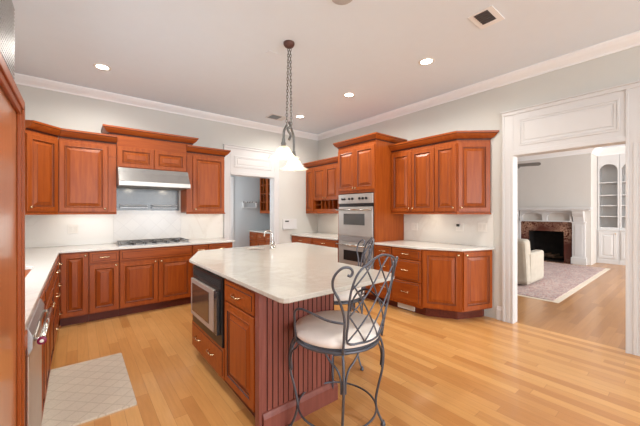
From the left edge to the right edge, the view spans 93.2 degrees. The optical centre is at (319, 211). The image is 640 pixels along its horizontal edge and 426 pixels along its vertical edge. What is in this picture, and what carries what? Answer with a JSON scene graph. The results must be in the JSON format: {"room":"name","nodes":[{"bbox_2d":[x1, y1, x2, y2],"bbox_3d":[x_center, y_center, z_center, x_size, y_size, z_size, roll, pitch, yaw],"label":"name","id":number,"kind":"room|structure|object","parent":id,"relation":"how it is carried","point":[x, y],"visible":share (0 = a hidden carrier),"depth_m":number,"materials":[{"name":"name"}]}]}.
{"room":"kitchen","nodes":[
{"label":"kitchen","id":0,"kind":"room"},
{"bbox_2d":[16,84,317,313],"bbox_3d":[-2.032,-0.162,5.228,5.210,3.060,0.140,0,0,-39],"label":"wall","id":1,"kind":"structure","parent":0,"point":[54,108],"depth_m":4.96,"materials":[{"name":"paint"}]},
{"bbox_2d":[25,120,60,214],"bbox_3d":[-3.472,-0.497,3.575,0.633,1.059,0.628,0,0,-39],"label":"upper cabinet","id":2,"kind":"object","parent":1,"relation":"attached to","point":[41,139],"visible":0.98,"depth_m":3.52,"materials":[{"name":"brown wood"}]},
{"bbox_2d":[25,214,113,247],"bbox_3d":[-3.452,0.231,3.993,1.202,0.445,0.009,0,0,-39],"label":"backsplash","id":3,"kind":"structure","parent":1,"relation":"attached to","point":[40,230],"depth_m":4.05,"materials":[{"name":"tile"}]},
{"bbox_2d":[68,225,77,233],"bbox_3d":[-3.331,0.233,4.078,0.110,0.116,0.008,0,0,-39],"label":"wall outlet","id":4,"kind":"object","parent":3,"relation":"attached to","point":[72,229],"visible":1,"depth_m":4.07,"materials":[{"name":"white plastic"}]},
{"bbox_2d":[58,128,116,214],"bbox_3d":[-3.084,-0.497,4.029,0.600,1.059,0.405,0,0,-39],"label":"upper cabinet","id":5,"kind":"object","parent":1,"relation":"attached to","point":[86,168],"visible":1,"depth_m":3.90,"materials":[{"name":"brown wood"}]},
{"bbox_2d":[114,210,180,242],"bbox_3d":[-2.627,0.215,4.654,0.908,0.475,0.009,0,0,-39],"label":"backsplash","id":6,"kind":"structure","parent":1,"relation":"attached to","point":[128,224],"depth_m":4.62,"materials":[{"name":"tile"}]},
{"bbox_2d":[116,188,178,209],"bbox_3d":[-2.604,-0.184,4.623,0.840,0.320,0.086,0,0,-39],"label":"backguard","id":7,"kind":"object","parent":1,"relation":"attached to","point":[126,199],"visible":0.99,"depth_m":4.62,"materials":[{"name":"metal"}]},
{"bbox_2d":[120,205,147,207],"bbox_3d":[-2.760,-0.082,4.490,0.361,0.046,0.075,0,0,-39],"label":"shelf","id":8,"kind":"object","parent":7,"relation":"attached to","point":[121,206],"depth_m":4.50,"materials":[{"name":"metal"}]},
{"bbox_2d":[151,205,176,207],"bbox_3d":[-2.441,-0.082,4.746,0.361,0.046,0.075,0,0,-39],"label":"shelf","id":9,"kind":"object","parent":7,"relation":"attached to","point":[152,206],"depth_m":4.75,"materials":[{"name":"metal"}]},
{"bbox_2d":[101,124,198,171],"bbox_3d":[-2.492,-0.877,4.487,1.215,0.540,0.431,0,0,-39],"label":"upper cabinet","id":10,"kind":"object","parent":1,"relation":"attached to","point":[135,148],"visible":0.88,"depth_m":4.33,"materials":[{"name":"brown wood"}]},
{"bbox_2d":[116,167,190,190],"bbox_3d":[-2.445,-0.473,4.428,0.887,0.252,0.581,0,0,-39],"label":"range hood","id":11,"kind":"object","parent":10,"relation":"attached to","point":[130,178],"visible":0.88,"depth_m":4.24,"materials":[{"name":"metal"}]},
{"bbox_2d":[181,212,222,239],"bbox_3d":[-1.998,0.231,5.158,0.701,0.445,0.009,0,0,-39],"label":"backsplash","id":12,"kind":"structure","parent":1,"relation":"attached to","point":[193,226],"depth_m":5.14,"materials":[{"name":"tile"}]},
{"bbox_2d":[181,145,230,213],"bbox_3d":[-1.882,-0.497,4.993,0.686,1.059,0.405,0,0,-39],"label":"upper cabinet","id":13,"kind":"object","parent":1,"relation":"attached to","point":[205,168],"visible":0.96,"depth_m":4.84,"materials":[{"name":"brown wood"}]},
{"bbox_2d":[223,144,278,243],"bbox_3d":[-1.304,0.081,5.776,1.153,2.574,0.195,0,0,-39],"label":"trim","id":14,"kind":"structure","parent":1,"relation":"attached to","point":[242,161],"depth_m":5.71,"materials":[{"name":"white paint"}]},
{"bbox_2d":[282,219,296,228],"bbox_3d":[-0.619,0.251,6.232,0.330,0.205,0.060,0,0,-39],"label":"intercom","id":15,"kind":"object","parent":1,"relation":"attached to","point":[286,223],"visible":1,"depth_m":6.22,"materials":[{"name":"white paint"}]},
{"bbox_2d":[230,176,269,247],"bbox_3d":[-1.631,-0.007,6.671,2.200,2.750,1.610,0,0,-39],"label":"wall","id":16,"kind":"structure","parent":0,"point":[245,188],"depth_m":7.43,"materials":[{"name":"paint"}]},
{"bbox_2d":[230,177,233,247],"bbox_3d":[-2.373,0.268,6.957,0.800,2.200,0.035,0,0,-39],"label":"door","id":17,"kind":"structure","parent":16,"relation":"in","point":[231,178],"depth_m":7.18,"materials":[{"name":"white paint"}]},
{"bbox_2d":[242,201,257,207],"bbox_3d":[-1.727,-0.175,7.446,0.380,0.166,0.080,0,0,-39],"label":"wall rack","id":18,"kind":"object","parent":16,"relation":"attached to","point":[243,202],"visible":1,"depth_m":7.41,"materials":[{"name":"white metal"}]},
{"bbox_2d":[260,178,269,213],"bbox_3d":[-1.033,-0.447,7.272,0.345,0.970,1.100,0,0,-39],"label":"upper cabinet","id":19,"kind":"object","parent":16,"relation":"attached to","point":[264,182],"visible":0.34,"depth_m":7.39,"materials":[{"name":"brown wood"}]},
{"bbox_2d":[12,0,639,147],"bbox_3d":[3.932,-1.732,3.793,12.720,0.080,11.400,0,0,-39],"label":"ceiling","id":20,"kind":"structure","parent":0,"point":[211,56],"depth_m":3.11,"materials":[{"name":"paint"}]},
{"bbox_2d":[93,63,110,70],"bbox_3d":[-2.539,-1.689,3.530,0.176,0.006,0.176,0,0,-39],"label":"recessed light","id":21,"kind":"object","parent":20,"relation":"in","point":[96,65],"visible":1,"depth_m":3.53,"materials":[{"name":"white plastic"}]},
{"bbox_2d":[265,114,288,120],"bbox_3d":[-0.771,-1.688,5.406,0.340,0.008,0.260,0,0,-39],"label":"ceiling vent","id":22,"kind":"object","parent":20,"relation":"in","point":[271,116],"visible":1,"depth_m":5.39,"materials":[{"name":"white metal"}]},
{"bbox_2d":[268,40,307,170],"bbox_3d":[-0.310,-1.067,3.028,0.302,1.251,0.536,0,0,20],"label":"pendant light","id":23,"kind":"object","parent":20,"relation":"hanging from","point":[283,152],"visible":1,"depth_m":3.02,"materials":[{"name":"white glass"}]},
{"bbox_2d":[281,138,285,145],"bbox_3d":[-0.350,-0.671,2.918,0.060,0.092,0.060,0,0,-39],"label":"socket","id":24,"kind":"object","parent":23,"relation":"attached to","point":[283,143],"depth_m":2.90,"materials":[{"name":"grey metal"}]},
{"bbox_2d":[332,0,351,4],"bbox_3d":[0.176,-1.685,2.371,0.180,0.014,0.180,0,0,-39],"label":"ceiling speaker","id":25,"kind":"object","parent":20,"relation":"attached to","point":[339,2],"visible":1,"depth_m":2.41},
{"bbox_2d":[343,92,354,96],"bbox_3d":[0.419,-1.689,4.368,0.176,0.006,0.176,0,0,-39],"label":"recessed light","id":26,"kind":"object","parent":20,"relation":"in","point":[349,94],"visible":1,"depth_m":4.35,"materials":[{"name":"white plastic"}]},
{"bbox_2d":[418,57,434,65],"bbox_3d":[1.198,-1.689,3.401,0.176,0.006,0.176,0,0,-39],"label":"recessed light","id":27,"kind":"object","parent":20,"relation":"in","point":[425,61],"visible":1,"depth_m":3.39,"materials":[{"name":"white plastic"}]},
{"bbox_2d":[468,5,504,29],"bbox_3d":[1.450,-1.686,2.636,0.270,0.012,0.200,0,0,-39],"label":"ceiling vent","id":28,"kind":"object","parent":20,"relation":"in","point":[488,16],"visible":1,"depth_m":2.62,"materials":[{"name":"white metal"}]},
{"bbox_2d":[517,162,540,168],"bbox_3d":[4.843,-1.402,7.820,1.343,0.580,1.392,0,0,-39],"label":"ceiling fan","id":29,"kind":"object","parent":20,"relation":"hanging from","point":[533,163],"visible":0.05,"depth_m":7.51,"materials":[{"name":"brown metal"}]},
{"bbox_2d":[51,262,639,425],"bbox_3d":[3.932,1.398,3.793,12.720,0.060,11.400,0,0,-39],"label":"floor","id":30,"kind":"structure","parent":0,"point":[477,371],"depth_m":2.64,"materials":[{"name":"brown wood"}]},
{"bbox_2d":[0,0,24,425],"bbox_3d":[-1.083,0.298,0.599,0.630,2.140,0.910,0,0,-39],"label":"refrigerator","id":31,"kind":"object","parent":30,"relation":"on","point":[12,104],"visible":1,"depth_m":1.02,"materials":[{"name":"brown wood"}]},
{"bbox_2d":[25,330,27,425],"bbox_3d":[-1.434,0.926,1.023,0.633,0.884,0.180,0,0,-39],"label":"base cabinet","id":32,"kind":"object","parent":30,"relation":"on","point":[26,331],"visible":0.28,"depth_m":1.24,"materials":[{"name":"brown wood"}]},
{"bbox_2d":[26,298,52,425],"bbox_3d":[-1.640,0.878,1.366,0.639,0.780,0.593,0,0,-39],"label":"dishwasher","id":33,"kind":"object","parent":30,"relation":"on","point":[37,334],"visible":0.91,"depth_m":1.47,"materials":[{"name":"metal"}]},
{"bbox_2d":[25,270,54,399],"bbox_3d":[-2.281,0.926,2.102,0.661,0.884,0.860,0,0,-39],"label":"base cabinet","id":34,"kind":"object","parent":30,"relation":"on","point":[48,288],"visible":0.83,"depth_m":2.25,"materials":[{"name":"brown wood"}]},
{"bbox_2d":[25,238,234,329],"bbox_3d":[-1.696,0.469,3.050,2.761,0.029,3.671,0,0,-39],"label":"countertop","id":35,"kind":"structure","parent":34,"relation":"on","point":[41,261],"depth_m":3.01,"materials":[{"name":"white stone"}]},
{"bbox_2d":[115,238,189,246],"bbox_3d":[-2.430,0.432,4.422,0.900,0.043,0.500,0,0,-39],"label":"gas cooktop","id":36,"kind":"object","parent":35,"relation":"in","point":[164,240],"visible":1,"depth_m":4.32,"materials":[{"name":"metal"}]},
{"bbox_2d":[40,290,44,417],"bbox_3d":[-1.947,0.926,1.663,0.633,0.884,0.237,0,0,-39],"label":"base cabinet","id":37,"kind":"object","parent":30,"relation":"on","point":[42,296],"visible":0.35,"depth_m":1.85,"materials":[{"name":"brown wood"}]},
{"bbox_2d":[52,262,60,352],"bbox_3d":[-2.722,0.926,2.660,0.670,0.884,0.557,0,0,-39],"label":"base cabinet","id":38,"kind":"object","parent":30,"relation":"on","point":[54,269],"visible":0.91,"depth_m":2.83,"materials":[{"name":"brown wood"}]},
{"bbox_2d":[56,255,62,328],"bbox_3d":[-3.084,0.926,3.112,0.670,0.884,0.595,0,0,-39],"label":"base cabinet","id":39,"kind":"object","parent":30,"relation":"on","point":[57,260],"visible":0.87,"depth_m":3.24,"materials":[{"name":"brown wood"}]},
{"bbox_2d":[60,252,88,326],"bbox_3d":[-3.119,0.926,3.844,0.272,0.884,0.649,0,0,-39],"label":"base cabinet","id":40,"kind":"object","parent":30,"relation":"on","point":[74,274],"visible":0.93,"depth_m":3.62,"materials":[{"name":"brown wood"}]},
{"bbox_2d":[42,353,137,425],"bbox_3d":[-1.807,1.359,2.355,0.538,0.018,0.992,0,0,-39],"label":"kitchen mat","id":41,"kind":"object","parent":30,"relation":"on","point":[81,393],"visible":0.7,"depth_m":2.25,"materials":[{"name":"beige fabric"}]},
{"bbox_2d":[89,250,118,320],"bbox_3d":[-2.887,0.926,4.025,0.312,0.884,0.658,0,0,-39],"label":"base cabinet","id":42,"kind":"object","parent":30,"relation":"on","point":[103,265],"visible":0.94,"depth_m":3.80,"materials":[{"name":"brown wood"}]},
{"bbox_2d":[119,245,191,315],"bbox_3d":[-2.416,0.926,4.408,0.898,0.884,0.649,0,0,-39],"label":"base cabinet","id":43,"kind":"object","parent":30,"relation":"on","point":[153,278],"visible":0.87,"depth_m":4.15,"materials":[{"name":"brown wood"}]},
{"bbox_2d":[192,244,207,276],"bbox_3d":[-1.969,0.926,4.760,0.236,0.884,0.658,0,0,-39],"label":"base cabinet","id":44,"kind":"object","parent":30,"relation":"on","point":[195,248],"visible":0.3,"depth_m":4.50,"materials":[{"name":"brown wood"}]},
{"bbox_2d":[208,242,232,249],"bbox_3d":[-1.726,0.926,4.956,0.385,0.884,0.658,0,0,-39],"label":"base cabinet","id":45,"kind":"object","parent":30,"relation":"on","point":[229,244],"visible":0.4,"depth_m":4.72,"materials":[{"name":"brown wood"}]},
{"bbox_2d":[192,264,337,425],"bbox_3d":[-0.440,0.926,2.980,1.415,0.884,1.920,0,0,-39],"label":"kitchen island","id":46,"kind":"object","parent":30,"relation":"on","point":[259,329],"visible":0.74,"depth_m":1.98,"materials":[{"name":"brown wood"}]},
{"bbox_2d":[191,265,224,347],"bbox_3d":[-0.781,0.764,2.708,0.527,0.524,0.740,0,0,-39],"label":"microwave","id":47,"kind":"object","parent":46,"relation":"in","point":[207,287],"visible":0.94,"depth_m":2.45,"materials":[{"name":"black metal"}]},
{"bbox_2d":[189,242,393,303],"bbox_3d":[-0.268,0.469,3.057,1.743,0.029,2.415,0,0,-39],"label":"island countertop","id":48,"kind":"structure","parent":46,"relation":"on","point":[285,273],"depth_m":2.34,"materials":[{"name":"stone"}]},
{"bbox_2d":[263,230,273,248],"bbox_3d":[-0.612,0.335,3.700,0.142,0.237,0.098,0,0,40],"label":"faucet","id":49,"kind":"object","parent":48,"relation":"on","point":[271,242],"visible":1,"depth_m":3.70,"materials":[{"name":"silver metal"}]},
{"bbox_2d":[292,235,337,247],"bbox_3d":[0.111,0.926,5.933,0.755,0.884,1.420,0,0,-39],"label":"base cabinet","id":50,"kind":"object","parent":30,"relation":"on","point":[308,240],"visible":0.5,"depth_m":5.63,"materials":[{"name":"brown wood"}]},
{"bbox_2d":[290,232,337,239],"bbox_3d":[0.115,0.469,5.941,0.741,0.029,1.426,0,0,-39],"label":"countertop","id":51,"kind":"structure","parent":50,"relation":"on","point":[330,236],"depth_m":5.83,"materials":[{"name":"white stone"}]},
{"bbox_2d":[288,254,397,425],"bbox_3d":[0.136,0.800,1.895,0.624,1.136,0.624,0,0,-45],"label":"bar stool","id":52,"kind":"object","parent":30,"relation":"on","point":[341,332],"visible":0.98,"depth_m":1.74,"materials":[{"name":"metal"}]},
{"bbox_2d":[296,310,379,348],"bbox_3d":[0.108,0.727,1.923,0.544,0.069,0.544,0,0,-45],"label":"seat cushion","id":53,"kind":"object","parent":52,"relation":"on","point":[312,332],"depth_m":1.77,"materials":[{"name":"beige fabric"}]},
{"bbox_2d":[334,237,374,370],"bbox_3d":[0.183,0.800,2.818,0.624,1.136,0.624,0,0,1],"label":"bar stool","id":54,"kind":"object","parent":30,"relation":"on","point":[344,295],"visible":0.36,"depth_m":2.62,"materials":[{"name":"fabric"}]},
{"bbox_2d":[334,287,363,300],"bbox_3d":[0.143,0.727,2.819,0.544,0.069,0.544,0,0,1],"label":"seat cushion","id":55,"kind":"object","parent":54,"relation":"on","point":[344,295],"depth_m":2.61,"materials":[{"name":"beige fabric"}]},
{"bbox_2d":[333,132,406,300],"bbox_3d":[0.817,0.098,5.045,0.763,2.539,0.966,0,0,-39],"label":"tall cabinet","id":56,"kind":"object","parent":30,"relation":"on","point":[364,162],"visible":0.39,"depth_m":4.70,"materials":[{"name":"brown wood"}]},
{"bbox_2d":[336,193,373,268],"bbox_3d":[0.726,0.336,4.972,0.568,1.255,0.770,0,0,-39],"label":"double oven","id":57,"kind":"object","parent":56,"relation":"in","point":[356,211],"visible":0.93,"depth_m":4.82,"materials":[{"name":"metal"}]},
{"bbox_2d":[376,245,396,306],"bbox_3d":[1.181,0.926,4.598,0.755,0.884,0.292,0,0,-39],"label":"base cabinet","id":58,"kind":"object","parent":30,"relation":"on","point":[380,249],"visible":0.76,"depth_m":4.38,"materials":[{"name":"brown wood"}]},
{"bbox_2d":[392,247,425,315],"bbox_3d":[1.419,0.926,4.301,0.755,0.884,0.464,0,0,-39],"label":"base cabinet","id":59,"kind":"object","parent":30,"relation":"on","point":[407,281],"visible":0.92,"depth_m":4.05,"materials":[{"name":"brown wood"}]},
{"bbox_2d":[398,302,414,310],"bbox_3d":[1.198,1.312,4.210,0.024,0.077,0.270,0,0,-39],"label":"floor register","id":60,"kind":"object","parent":59,"relation":"attached to","point":[401,305],"visible":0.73,"depth_m":4.20,"materials":[{"name":"white plastic"}]},
{"bbox_2d":[422,249,491,319],"bbox_3d":[1.770,0.926,3.902,0.706,0.884,0.592,0,0,-39],"label":"base cabinet","id":61,"kind":"object","parent":30,"relation":"on","point":[457,285],"visible":1,"depth_m":3.80,"materials":[{"name":"brown wood"}]},
{"bbox_2d":[374,240,494,250],"bbox_3d":[1.525,0.469,4.181,0.741,0.029,1.373,0,0,-39],"label":"countertop","id":62,"kind":"structure","parent":61,"relation":"on","point":[412,244],"depth_m":4.09,"materials":[{"name":"white stone"}]},
{"bbox_2d":[517,207,592,264],"bbox_3d":[6.427,0.625,8.562,0.820,1.485,2.000,0,0,-39],"label":"fireplace","id":63,"kind":"object","parent":30,"relation":"on","point":[567,239],"visible":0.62,"depth_m":8.35,"materials":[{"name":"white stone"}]},
{"bbox_2d":[544,253,563,257],"bbox_3d":[6.585,1.243,8.676,0.188,0.149,0.678,0,0,-39],"label":"firewood","id":64,"kind":"object","parent":63,"relation":"in","point":[550,255],"visible":0.73,"depth_m":8.58,"materials":[{"name":"brown wood"}]},
{"bbox_2d":[517,207,592,210],"bbox_3d":[6.220,-0.074,8.396,0.290,0.085,2.000,0,0,-39],"label":"mantel shelf","id":65,"kind":"object","parent":63,"relation":"attached to","point":[563,208],"depth_m":8.01,"materials":[{"name":"white paint"}]},
{"bbox_2d":[517,262,609,302],"bbox_3d":[4.205,1.363,7.241,4.380,0.011,3.440,0,0,-39],"label":"area rug","id":66,"kind":"object","parent":30,"relation":"on","point":[560,281],"visible":0.36,"depth_m":5.85,"materials":[{"name":"carpet"}]},
{"bbox_2d":[517,238,543,284],"bbox_3d":[3.805,0.919,6.062,0.978,0.834,0.900,0,0,-39],"label":"armchair","id":67,"kind":"object","parent":66,"relation":"on","point":[530,264],"visible":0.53,"depth_m":5.53,"materials":[{"name":"white fabric"}]},
{"bbox_2d":[597,154,619,264],"bbox_3d":[7.755,-0.132,8.111,0.451,3.000,0.425,0,0,-39],"label":"bookcase","id":68,"kind":"object","parent":30,"relation":"on","point":[608,229],"visible":0.91,"depth_m":8.15,"materials":[{"name":"white paint"}]},
{"bbox_2d":[619,154,625,264],"bbox_3d":[8.024,-0.132,7.776,0.451,3.000,0.425,0,0,-39],"label":"bookcase","id":69,"kind":"object","parent":30,"relation":"on","point":[622,232],"visible":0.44,"depth_m":7.84,"materials":[{"name":"white paint"}]},
{"bbox_2d":[318,45,639,318],"bbox_3d":[3.279,-0.162,2.680,0.110,3.060,10.480,0,0,-39],"label":"wall","id":70,"kind":"structure","parent":0,"point":[479,111],"depth_m":3.87,"materials":[{"name":"paint"}]},
{"bbox_2d":[303,156,337,213],"bbox_3d":[0.246,-0.502,6.044,0.405,1.069,1.424,0,0,-39],"label":"upper cabinet","id":71,"kind":"object","parent":70,"relation":"attached to","point":[321,175],"visible":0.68,"depth_m":6.08,"materials":[{"name":"brown wood"}]},
{"bbox_2d":[14,30,639,140],"bbox_3d":[1.294,-1.639,1.088,4.980,0.105,10.480,0,0,-39],"label":"trim","id":72,"kind":"structure","parent":70,"relation":"attached to","point":[631,40],"depth_m":4.15,"materials":[{"name":"white paint"}]},
{"bbox_2d":[318,214,337,233],"bbox_3d":[0.402,0.231,6.172,0.009,0.445,1.428,0,0,-39],"label":"backsplash","id":73,"kind":"structure","parent":70,"relation":"attached to","point":[327,223],"depth_m":6.44,"materials":[{"name":"tile"}]},
{"bbox_2d":[388,136,434,213],"bbox_3d":[1.451,-0.502,4.541,0.405,1.069,0.740,0,0,-39],"label":"upper cabinet","id":74,"kind":"object","parent":70,"relation":"attached to","point":[412,170],"visible":0.91,"depth_m":4.42,"materials":[{"name":"brown wood"}]},
{"bbox_2d":[404,213,493,246],"bbox_3d":[1.804,0.231,4.423,0.009,0.445,1.365,0,0,-39],"label":"backsplash","id":75,"kind":"structure","parent":70,"relation":"attached to","point":[440,228],"depth_m":4.33,"materials":[{"name":"tile"}]},
{"bbox_2d":[412,223,417,229],"bbox_3d":[1.499,0.233,4.790,0.008,0.116,0.110,0,0,-39],"label":"wall outlet","id":76,"kind":"object","parent":75,"relation":"attached to","point":[414,225],"visible":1,"depth_m":4.78,"materials":[{"name":"white plastic"}]},
{"bbox_2d":[456,223,463,231],"bbox_3d":[1.938,0.213,4.213,0.045,0.116,0.110,0,0,-39],"label":"wall outlet","id":77,"kind":"object","parent":75,"relation":"attached to","point":[459,226],"visible":1,"depth_m":4.21,"materials":[{"name":"white plastic"}]},
{"bbox_2d":[478,223,486,231],"bbox_3d":[2.143,0.203,3.986,0.008,0.116,0.110,0,0,-39],"label":"wall outlet","id":78,"kind":"object","parent":75,"relation":"attached to","point":[482,227],"visible":1,"depth_m":3.98,"materials":[{"name":"white plastic"}]},
{"bbox_2d":[432,130,498,213],"bbox_3d":[1.902,-0.502,3.979,0.405,1.069,0.694,0,0,-39],"label":"upper cabinet","id":79,"kind":"object","parent":70,"relation":"attached to","point":[462,158],"visible":1,"depth_m":3.92,"materials":[{"name":"brown wood"}]},
{"bbox_2d":[496,306,501,320],"bbox_3d":[2.275,1.283,3.830,0.018,0.170,0.070,0,0,-39],"label":"baseboard","id":80,"kind":"structure","parent":70,"relation":"attached to","point":[498,309],"depth_m":3.83,"materials":[{"name":"white paint"}]},
{"bbox_2d":[501,80,639,355],"bbox_3d":[2.706,0.064,3.351,0.165,2.609,1.233,0,0,-39],"label":"trim","id":81,"kind":"structure","parent":70,"relation":"attached to","point":[609,116],"depth_m":3.19,"materials":[{"name":"white paint"}]},
{"bbox_2d":[517,153,597,264],"bbox_3d":[5.088,-0.162,6.450,7.430,3.060,8.900,0,0,-39],"label":"wall","id":82,"kind":"structure","parent":0,"point":[564,181],"depth_m":8.21,"materials":[{"name":"paint"}]},
{"bbox_2d":[517,145,625,161],"bbox_3d":[7.889,-1.597,7.043,0.879,0.189,6.120,0,0,-39],"label":"trim","id":83,"kind":"structure","parent":82,"relation":"attached to","point":[598,151],"depth_m":8.00,"materials":[{"name":"white paint"}]},
{"bbox_3d":[-1.643,1.398,6.725,2.050,0.060,1.850,0,0,-39],"label":"floor","id":84,"kind":"structure","parent":0,"visible":0},
{"bbox_2d":[250,232,269,245],"bbox_3d":[-1.147,0.926,7.174,0.645,0.884,1.200,0,0,-39],"label":"base cabinet","id":85,"kind":"object","parent":84,"relation":"on","point":[256,239],"visible":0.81,"depth_m":7.08,"materials":[{"name":"brown wood"}]},
{"bbox_2d":[249,229,269,233],"bbox_3d":[-1.134,0.469,7.182,0.615,0.029,1.225,0,0,-39],"label":"countertop","id":86,"kind":"structure","parent":85,"relation":"on","point":[258,231],"depth_m":7.19,"materials":[{"name":"white stone"}]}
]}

